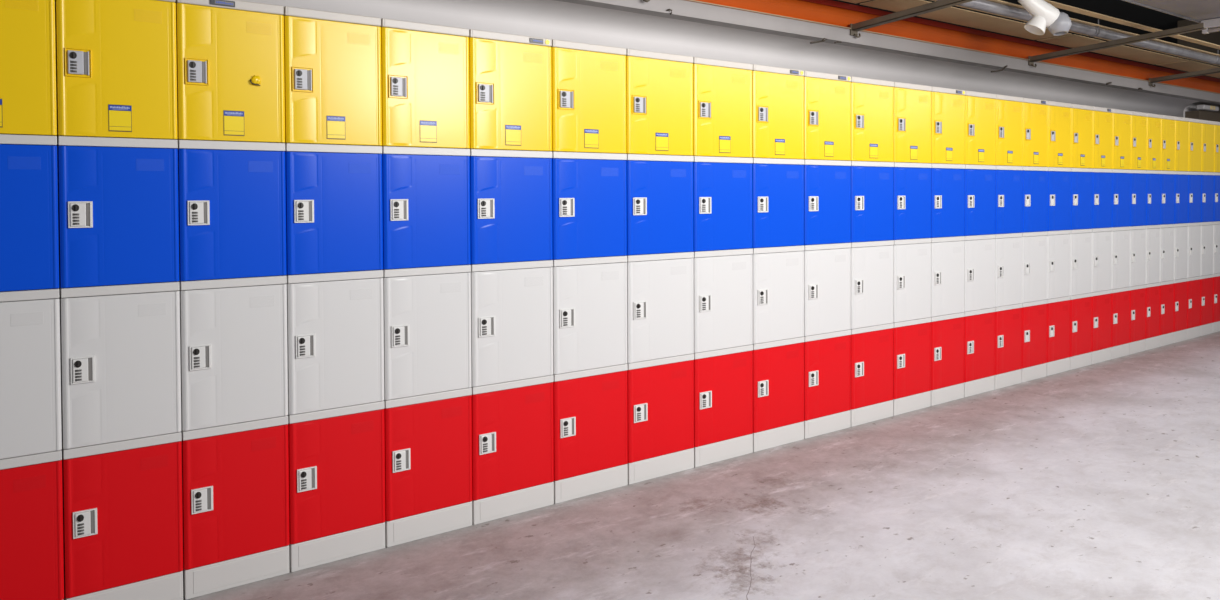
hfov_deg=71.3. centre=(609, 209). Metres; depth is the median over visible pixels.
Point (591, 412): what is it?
locker
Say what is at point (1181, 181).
locker
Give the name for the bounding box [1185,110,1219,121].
cable box
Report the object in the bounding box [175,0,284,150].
locker
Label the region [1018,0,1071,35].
pipe
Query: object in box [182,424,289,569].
locker
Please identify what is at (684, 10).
pipe
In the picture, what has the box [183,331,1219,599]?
floor
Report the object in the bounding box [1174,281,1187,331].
locker
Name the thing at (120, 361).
locker
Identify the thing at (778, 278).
locker
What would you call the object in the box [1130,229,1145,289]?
locker
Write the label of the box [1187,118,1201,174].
locker
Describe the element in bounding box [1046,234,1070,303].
locker
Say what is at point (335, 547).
plinth
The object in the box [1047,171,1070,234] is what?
locker
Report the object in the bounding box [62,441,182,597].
locker
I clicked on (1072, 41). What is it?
ceiling
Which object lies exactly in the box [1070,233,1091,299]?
locker
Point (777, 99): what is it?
locker
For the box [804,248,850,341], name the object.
locker
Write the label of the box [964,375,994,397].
plinth
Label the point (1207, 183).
locker
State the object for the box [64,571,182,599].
plinth
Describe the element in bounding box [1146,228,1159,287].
locker
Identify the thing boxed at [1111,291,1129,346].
locker
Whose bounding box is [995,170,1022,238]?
locker
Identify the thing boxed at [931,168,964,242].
locker
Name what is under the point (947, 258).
locker
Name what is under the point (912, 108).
locker
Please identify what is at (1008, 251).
locker
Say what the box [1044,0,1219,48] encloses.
batten
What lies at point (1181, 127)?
locker
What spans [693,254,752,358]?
locker
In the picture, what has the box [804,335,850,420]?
locker
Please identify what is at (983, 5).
conduit
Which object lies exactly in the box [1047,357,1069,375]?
plinth
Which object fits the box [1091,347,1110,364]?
plinth
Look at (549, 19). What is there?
wall
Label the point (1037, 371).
plinth
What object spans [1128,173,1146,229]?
locker
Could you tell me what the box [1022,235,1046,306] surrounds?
locker
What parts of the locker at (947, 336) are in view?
number plate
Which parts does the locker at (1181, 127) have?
top strip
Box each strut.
[850,0,973,37]
[1028,23,1206,66]
[1149,67,1219,86]
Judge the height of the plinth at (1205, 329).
0.098 m
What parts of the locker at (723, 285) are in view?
number plate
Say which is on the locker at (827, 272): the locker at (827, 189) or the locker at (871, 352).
the locker at (827, 189)
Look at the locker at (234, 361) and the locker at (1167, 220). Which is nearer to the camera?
the locker at (234, 361)
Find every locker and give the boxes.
[0,0,56,145]
[0,144,58,301]
[0,298,61,469]
[0,460,63,599]
[55,0,177,148]
[57,146,179,297]
[59,291,181,459]
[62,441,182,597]
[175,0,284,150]
[178,149,286,289]
[179,284,287,440]
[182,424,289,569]
[283,6,381,153]
[285,152,382,283]
[287,278,384,423]
[288,409,384,543]
[380,18,469,155]
[382,154,470,276]
[383,272,471,407]
[384,395,471,520]
[469,29,551,157]
[469,156,552,271]
[471,267,553,394]
[472,382,553,499]
[551,39,626,159]
[552,159,626,266]
[553,262,627,381]
[553,370,627,480]
[625,49,693,161]
[625,160,693,261]
[627,258,693,369]
[627,360,693,462]
[693,57,752,162]
[693,162,752,257]
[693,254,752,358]
[694,350,752,446]
[749,64,803,164]
[752,164,803,253]
[752,251,804,349]
[753,342,803,432]
[804,71,850,165]
[804,165,850,250]
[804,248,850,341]
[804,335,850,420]
[850,166,893,247]
[850,245,893,334]
[851,76,893,166]
[851,328,892,408]
[893,243,930,327]
[893,322,930,398]
[894,82,931,167]
[894,167,931,244]
[931,86,964,168]
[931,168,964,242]
[931,241,964,321]
[931,317,963,389]
[964,239,994,316]
[964,312,994,381]
[965,90,995,169]
[965,169,995,239]
[994,237,1021,311]
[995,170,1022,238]
[995,308,1021,374]
[996,94,1022,169]
[1021,98,1047,170]
[1022,171,1047,236]
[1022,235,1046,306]
[1022,304,1046,367]
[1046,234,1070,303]
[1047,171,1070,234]
[1047,300,1069,361]
[1048,101,1071,171]
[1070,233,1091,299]
[1070,297,1091,356]
[1071,104,1092,171]
[1071,172,1092,233]
[1091,231,1111,295]
[1092,106,1112,172]
[1092,172,1111,231]
[1092,294,1111,351]
[1110,173,1130,230]
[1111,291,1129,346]
[1112,109,1130,172]
[1112,230,1129,292]
[1128,111,1146,173]
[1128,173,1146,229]
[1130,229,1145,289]
[1130,288,1145,341]
[1144,174,1160,228]
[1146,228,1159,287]
[1146,286,1159,338]
[1147,113,1160,173]
[1158,115,1174,173]
[1160,174,1174,227]
[1160,227,1174,285]
[1160,284,1173,334]
[1174,226,1187,282]
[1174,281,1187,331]
[1175,117,1188,174]
[1175,174,1187,226]
[1186,226,1200,280]
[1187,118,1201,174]
[1187,279,1200,328]
[1188,175,1201,225]
[1200,277,1212,325]
[1201,175,1213,224]
[1201,225,1213,278]
[1202,120,1214,174]
[1213,175,1219,224]
[1213,224,1219,276]
[1213,276,1219,321]
[1214,125,1219,175]
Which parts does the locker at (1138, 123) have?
top strip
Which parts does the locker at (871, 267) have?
number plate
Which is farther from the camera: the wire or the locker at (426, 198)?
the wire
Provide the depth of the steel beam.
6.19 m
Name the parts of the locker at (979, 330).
number plate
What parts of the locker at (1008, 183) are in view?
number plate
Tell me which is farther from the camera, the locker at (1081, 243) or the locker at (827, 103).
the locker at (1081, 243)
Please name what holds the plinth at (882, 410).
on the floor
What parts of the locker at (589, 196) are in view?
number plate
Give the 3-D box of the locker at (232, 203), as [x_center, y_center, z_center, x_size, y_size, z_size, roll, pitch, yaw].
[-1.381,0.027,3.010,0.331,0.456,0.476,-1,1,-36]
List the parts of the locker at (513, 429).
number plate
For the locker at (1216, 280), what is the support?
on the floor
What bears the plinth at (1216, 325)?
on the floor
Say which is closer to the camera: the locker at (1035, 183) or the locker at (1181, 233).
the locker at (1035, 183)
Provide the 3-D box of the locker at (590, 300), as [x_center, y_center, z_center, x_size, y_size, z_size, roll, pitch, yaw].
[-0.209,0.479,3.879,0.390,0.486,0.476,-1,1,-36]
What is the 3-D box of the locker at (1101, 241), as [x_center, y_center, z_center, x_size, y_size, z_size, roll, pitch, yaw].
[3.664,0.412,6.730,0.326,0.486,0.476,-1,1,-36]
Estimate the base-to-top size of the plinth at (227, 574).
0.098 m
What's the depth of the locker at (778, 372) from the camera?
4.41 m
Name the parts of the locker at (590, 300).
number plate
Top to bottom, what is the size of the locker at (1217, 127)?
0.466 m
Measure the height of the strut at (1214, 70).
0.161 m
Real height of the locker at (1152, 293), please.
0.420 m
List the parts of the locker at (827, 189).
number plate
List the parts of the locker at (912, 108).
top strip, number plate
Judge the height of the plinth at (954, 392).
0.098 m
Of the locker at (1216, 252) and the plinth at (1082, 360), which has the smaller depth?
the plinth at (1082, 360)
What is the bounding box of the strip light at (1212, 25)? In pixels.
[1201,18,1219,33]
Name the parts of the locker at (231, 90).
turn knob, maker plate, top strip, number plate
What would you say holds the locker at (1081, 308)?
on the floor
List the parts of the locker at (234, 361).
turn knob, number plate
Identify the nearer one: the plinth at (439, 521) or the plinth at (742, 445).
the plinth at (439, 521)
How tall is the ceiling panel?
0.048 m
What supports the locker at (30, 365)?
on the locker at (31, 496)
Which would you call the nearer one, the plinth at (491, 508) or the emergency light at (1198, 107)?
the plinth at (491, 508)
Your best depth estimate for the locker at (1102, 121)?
6.53 m
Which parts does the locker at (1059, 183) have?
number plate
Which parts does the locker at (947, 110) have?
top strip, number plate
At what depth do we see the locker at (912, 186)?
5.08 m
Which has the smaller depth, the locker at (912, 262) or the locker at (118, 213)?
the locker at (118, 213)
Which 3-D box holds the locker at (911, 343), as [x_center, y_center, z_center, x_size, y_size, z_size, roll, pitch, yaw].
[1.690,0.900,5.283,0.375,0.420,0.476,-1,1,-36]
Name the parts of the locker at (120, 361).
turn knob, number plate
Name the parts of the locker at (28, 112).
number plate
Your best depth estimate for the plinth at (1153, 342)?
7.10 m
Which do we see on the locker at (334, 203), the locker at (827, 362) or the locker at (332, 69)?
the locker at (332, 69)
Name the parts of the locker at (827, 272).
number plate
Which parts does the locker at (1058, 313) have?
number plate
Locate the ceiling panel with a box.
[1122,0,1219,22]
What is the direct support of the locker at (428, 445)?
on the floor
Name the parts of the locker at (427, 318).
number plate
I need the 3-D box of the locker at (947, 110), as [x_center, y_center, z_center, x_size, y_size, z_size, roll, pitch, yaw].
[1.984,-0.510,5.479,0.362,0.498,0.476,-1,1,-36]
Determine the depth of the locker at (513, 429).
3.47 m
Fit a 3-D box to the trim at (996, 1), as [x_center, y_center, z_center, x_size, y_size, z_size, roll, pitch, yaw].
[7.061,-1.413,8.932,26.000,0.006,0.245,-1,1,-36]
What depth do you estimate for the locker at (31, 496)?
2.51 m
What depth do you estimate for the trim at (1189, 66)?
8.26 m
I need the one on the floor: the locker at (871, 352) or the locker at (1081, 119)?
the locker at (871, 352)
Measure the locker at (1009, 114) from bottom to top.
0.498 m
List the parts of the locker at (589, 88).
top strip, number plate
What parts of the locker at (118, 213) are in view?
turn knob, number plate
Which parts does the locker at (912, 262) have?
number plate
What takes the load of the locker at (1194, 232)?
on the locker at (1194, 287)
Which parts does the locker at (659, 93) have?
top strip, number plate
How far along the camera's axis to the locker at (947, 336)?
5.32 m
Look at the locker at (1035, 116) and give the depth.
5.93 m
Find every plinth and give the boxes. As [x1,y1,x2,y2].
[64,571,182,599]
[183,545,289,599]
[289,522,384,571]
[385,501,471,547]
[472,482,553,524]
[553,464,627,503]
[627,448,693,484]
[694,434,752,466]
[753,421,803,451]
[804,410,850,438]
[851,400,892,426]
[893,391,930,415]
[931,383,963,405]
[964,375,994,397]
[995,369,1021,389]
[1022,363,1046,382]
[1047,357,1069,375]
[1070,352,1090,369]
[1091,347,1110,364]
[1111,343,1128,358]
[1129,339,1144,354]
[1145,336,1158,350]
[1159,332,1172,346]
[1173,329,1186,342]
[1187,326,1199,339]
[1200,323,1212,335]
[1213,321,1219,332]
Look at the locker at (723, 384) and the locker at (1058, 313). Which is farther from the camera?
the locker at (1058, 313)
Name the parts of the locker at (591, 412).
number plate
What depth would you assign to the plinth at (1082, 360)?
6.36 m
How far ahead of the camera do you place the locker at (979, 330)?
5.53 m
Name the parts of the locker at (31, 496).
number plate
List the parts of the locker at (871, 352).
number plate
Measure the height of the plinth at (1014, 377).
0.098 m
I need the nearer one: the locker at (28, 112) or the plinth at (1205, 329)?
the locker at (28, 112)
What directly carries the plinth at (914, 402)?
on the floor
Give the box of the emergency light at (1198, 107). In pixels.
[1196,105,1218,111]
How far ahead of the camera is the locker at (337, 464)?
3.04 m
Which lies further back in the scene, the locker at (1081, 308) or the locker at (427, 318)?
the locker at (1081, 308)
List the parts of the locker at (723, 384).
number plate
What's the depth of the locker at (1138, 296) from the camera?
6.93 m
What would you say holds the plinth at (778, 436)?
on the floor
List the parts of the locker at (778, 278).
number plate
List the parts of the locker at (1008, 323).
number plate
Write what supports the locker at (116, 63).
on the locker at (118, 213)
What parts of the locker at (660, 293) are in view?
number plate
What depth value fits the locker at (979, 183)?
5.52 m
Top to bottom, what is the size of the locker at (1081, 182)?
0.456 m
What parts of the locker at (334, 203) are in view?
number plate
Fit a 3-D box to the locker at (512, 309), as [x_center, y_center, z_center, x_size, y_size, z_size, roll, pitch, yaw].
[-0.522,0.484,3.648,0.379,0.486,0.476,-1,1,-36]
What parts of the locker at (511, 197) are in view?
number plate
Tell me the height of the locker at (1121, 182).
0.456 m
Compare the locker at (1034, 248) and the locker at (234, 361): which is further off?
the locker at (1034, 248)
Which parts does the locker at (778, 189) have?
number plate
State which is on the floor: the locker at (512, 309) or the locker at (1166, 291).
the locker at (1166, 291)
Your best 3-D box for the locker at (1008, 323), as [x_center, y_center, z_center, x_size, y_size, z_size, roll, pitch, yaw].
[2.570,0.885,5.931,0.342,0.420,0.476,-1,1,-36]
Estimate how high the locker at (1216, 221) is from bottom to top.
0.456 m
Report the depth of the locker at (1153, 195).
7.08 m
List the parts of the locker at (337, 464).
number plate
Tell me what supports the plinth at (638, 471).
on the floor
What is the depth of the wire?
5.30 m
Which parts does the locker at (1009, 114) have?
top strip, number plate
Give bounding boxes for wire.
[810,38,826,43]
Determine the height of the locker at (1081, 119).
0.498 m
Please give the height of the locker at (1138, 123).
0.498 m
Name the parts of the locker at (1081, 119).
top strip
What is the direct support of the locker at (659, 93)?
on the locker at (660, 204)
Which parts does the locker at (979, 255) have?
number plate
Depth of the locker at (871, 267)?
4.86 m
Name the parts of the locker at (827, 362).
number plate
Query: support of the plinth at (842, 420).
on the floor
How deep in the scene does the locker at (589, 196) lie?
3.68 m
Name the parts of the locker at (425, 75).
top strip, number plate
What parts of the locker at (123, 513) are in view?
turn knob, number plate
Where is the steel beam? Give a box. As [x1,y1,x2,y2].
[685,0,1219,93]
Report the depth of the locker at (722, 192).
4.16 m
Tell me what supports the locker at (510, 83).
on the locker at (511, 197)
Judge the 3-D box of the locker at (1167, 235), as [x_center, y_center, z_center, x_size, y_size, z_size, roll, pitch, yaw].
[4.634,0.395,7.444,0.287,0.486,0.476,-1,1,-36]
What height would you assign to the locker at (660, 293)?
0.486 m
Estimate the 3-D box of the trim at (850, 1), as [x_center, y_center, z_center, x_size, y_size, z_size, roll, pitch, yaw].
[0.765,-1.310,4.683,2.240,0.006,0.295,-1,1,-36]
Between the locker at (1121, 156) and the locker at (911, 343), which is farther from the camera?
the locker at (1121, 156)
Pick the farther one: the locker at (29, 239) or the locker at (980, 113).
the locker at (980, 113)
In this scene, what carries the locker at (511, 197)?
on the locker at (512, 309)
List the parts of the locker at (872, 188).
number plate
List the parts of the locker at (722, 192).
number plate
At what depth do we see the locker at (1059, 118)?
6.13 m
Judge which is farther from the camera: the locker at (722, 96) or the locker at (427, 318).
the locker at (722, 96)
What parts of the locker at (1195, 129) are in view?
top strip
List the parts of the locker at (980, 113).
top strip, number plate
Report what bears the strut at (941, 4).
attached to the steel beam
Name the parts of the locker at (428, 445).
number plate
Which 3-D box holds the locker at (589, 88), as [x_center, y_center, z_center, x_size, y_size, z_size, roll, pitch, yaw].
[-0.213,-0.472,3.862,0.390,0.498,0.476,-1,1,-36]
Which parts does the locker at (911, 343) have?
number plate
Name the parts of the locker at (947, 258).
number plate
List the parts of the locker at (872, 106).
top strip, number plate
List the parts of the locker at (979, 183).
number plate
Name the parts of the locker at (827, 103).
top strip, number plate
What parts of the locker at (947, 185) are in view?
number plate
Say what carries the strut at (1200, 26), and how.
attached to the steel beam
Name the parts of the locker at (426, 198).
number plate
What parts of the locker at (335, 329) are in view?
turn knob, number plate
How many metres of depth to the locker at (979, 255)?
5.52 m
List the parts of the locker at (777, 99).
top strip, number plate, maker plate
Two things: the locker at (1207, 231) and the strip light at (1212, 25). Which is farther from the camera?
the locker at (1207, 231)
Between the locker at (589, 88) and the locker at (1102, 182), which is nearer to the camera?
the locker at (589, 88)
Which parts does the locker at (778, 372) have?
number plate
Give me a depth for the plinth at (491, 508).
3.48 m
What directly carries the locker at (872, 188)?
on the locker at (871, 267)
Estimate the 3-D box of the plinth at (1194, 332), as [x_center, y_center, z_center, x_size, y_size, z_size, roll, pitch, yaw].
[5.107,1.101,7.801,0.289,0.098,0.439,-1,1,-36]
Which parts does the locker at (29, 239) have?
number plate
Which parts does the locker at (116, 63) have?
turn knob, number plate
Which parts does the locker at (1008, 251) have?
number plate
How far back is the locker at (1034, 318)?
5.95 m
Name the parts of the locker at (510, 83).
top strip, number plate, maker plate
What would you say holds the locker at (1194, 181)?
on the locker at (1194, 232)
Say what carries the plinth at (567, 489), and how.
on the floor
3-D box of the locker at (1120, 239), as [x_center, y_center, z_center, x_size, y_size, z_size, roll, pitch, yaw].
[3.927,0.407,6.923,0.320,0.486,0.476,-1,1,-36]
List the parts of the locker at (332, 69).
top strip, number plate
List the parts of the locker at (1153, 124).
top strip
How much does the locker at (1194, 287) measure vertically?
0.420 m
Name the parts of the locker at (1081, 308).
number plate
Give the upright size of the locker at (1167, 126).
0.498 m
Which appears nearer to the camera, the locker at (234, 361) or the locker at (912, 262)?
the locker at (234, 361)
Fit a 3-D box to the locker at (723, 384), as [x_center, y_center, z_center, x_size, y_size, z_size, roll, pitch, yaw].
[0.435,0.922,4.359,0.394,0.420,0.476,-1,1,-36]
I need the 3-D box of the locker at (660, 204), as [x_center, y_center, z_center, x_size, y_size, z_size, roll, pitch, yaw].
[0.109,0.002,4.106,0.396,0.456,0.476,-1,1,-36]
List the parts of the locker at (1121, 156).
top strip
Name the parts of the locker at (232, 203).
turn knob, number plate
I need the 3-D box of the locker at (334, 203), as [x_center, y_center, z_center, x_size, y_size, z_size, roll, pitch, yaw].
[-1.106,0.023,3.212,0.342,0.456,0.476,-1,1,-36]
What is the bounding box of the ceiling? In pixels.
[833,0,1186,69]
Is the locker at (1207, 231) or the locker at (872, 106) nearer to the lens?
the locker at (872, 106)
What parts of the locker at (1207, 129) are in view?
top strip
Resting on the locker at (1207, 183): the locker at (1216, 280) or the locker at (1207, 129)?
the locker at (1207, 129)
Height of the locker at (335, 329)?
0.486 m
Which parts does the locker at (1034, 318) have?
number plate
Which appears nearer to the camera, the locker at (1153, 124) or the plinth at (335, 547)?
the plinth at (335, 547)
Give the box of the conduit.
[937,0,1219,64]
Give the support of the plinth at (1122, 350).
on the floor
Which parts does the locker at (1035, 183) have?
number plate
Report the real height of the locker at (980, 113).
0.498 m
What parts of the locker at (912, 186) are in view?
number plate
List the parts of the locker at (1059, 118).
top strip, number plate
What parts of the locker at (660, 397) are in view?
number plate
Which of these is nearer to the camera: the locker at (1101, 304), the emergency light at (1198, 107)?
the locker at (1101, 304)
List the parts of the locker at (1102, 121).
top strip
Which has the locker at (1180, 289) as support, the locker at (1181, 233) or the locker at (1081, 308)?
the locker at (1181, 233)
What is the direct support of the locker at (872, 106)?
on the locker at (872, 188)
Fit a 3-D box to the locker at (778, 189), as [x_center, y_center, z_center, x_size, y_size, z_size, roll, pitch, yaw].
[0.747,-0.010,4.576,0.383,0.456,0.476,-1,1,-36]
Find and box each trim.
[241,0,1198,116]
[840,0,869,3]
[931,0,1219,65]
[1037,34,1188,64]
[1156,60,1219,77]
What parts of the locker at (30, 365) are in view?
number plate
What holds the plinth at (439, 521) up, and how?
on the floor
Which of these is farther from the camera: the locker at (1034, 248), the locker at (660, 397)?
the locker at (1034, 248)
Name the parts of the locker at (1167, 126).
top strip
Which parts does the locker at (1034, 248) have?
number plate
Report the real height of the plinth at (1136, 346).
0.098 m
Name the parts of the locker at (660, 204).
number plate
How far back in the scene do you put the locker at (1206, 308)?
7.79 m
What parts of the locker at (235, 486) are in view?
turn knob, number plate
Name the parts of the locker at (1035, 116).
top strip, number plate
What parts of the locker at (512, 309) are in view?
number plate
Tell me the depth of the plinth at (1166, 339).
7.27 m
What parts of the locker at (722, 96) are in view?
top strip, number plate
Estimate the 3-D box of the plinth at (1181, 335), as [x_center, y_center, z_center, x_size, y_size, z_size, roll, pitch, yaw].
[4.872,1.105,7.627,0.286,0.098,0.439,-1,1,-36]
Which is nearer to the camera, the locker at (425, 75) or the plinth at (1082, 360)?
the locker at (425, 75)

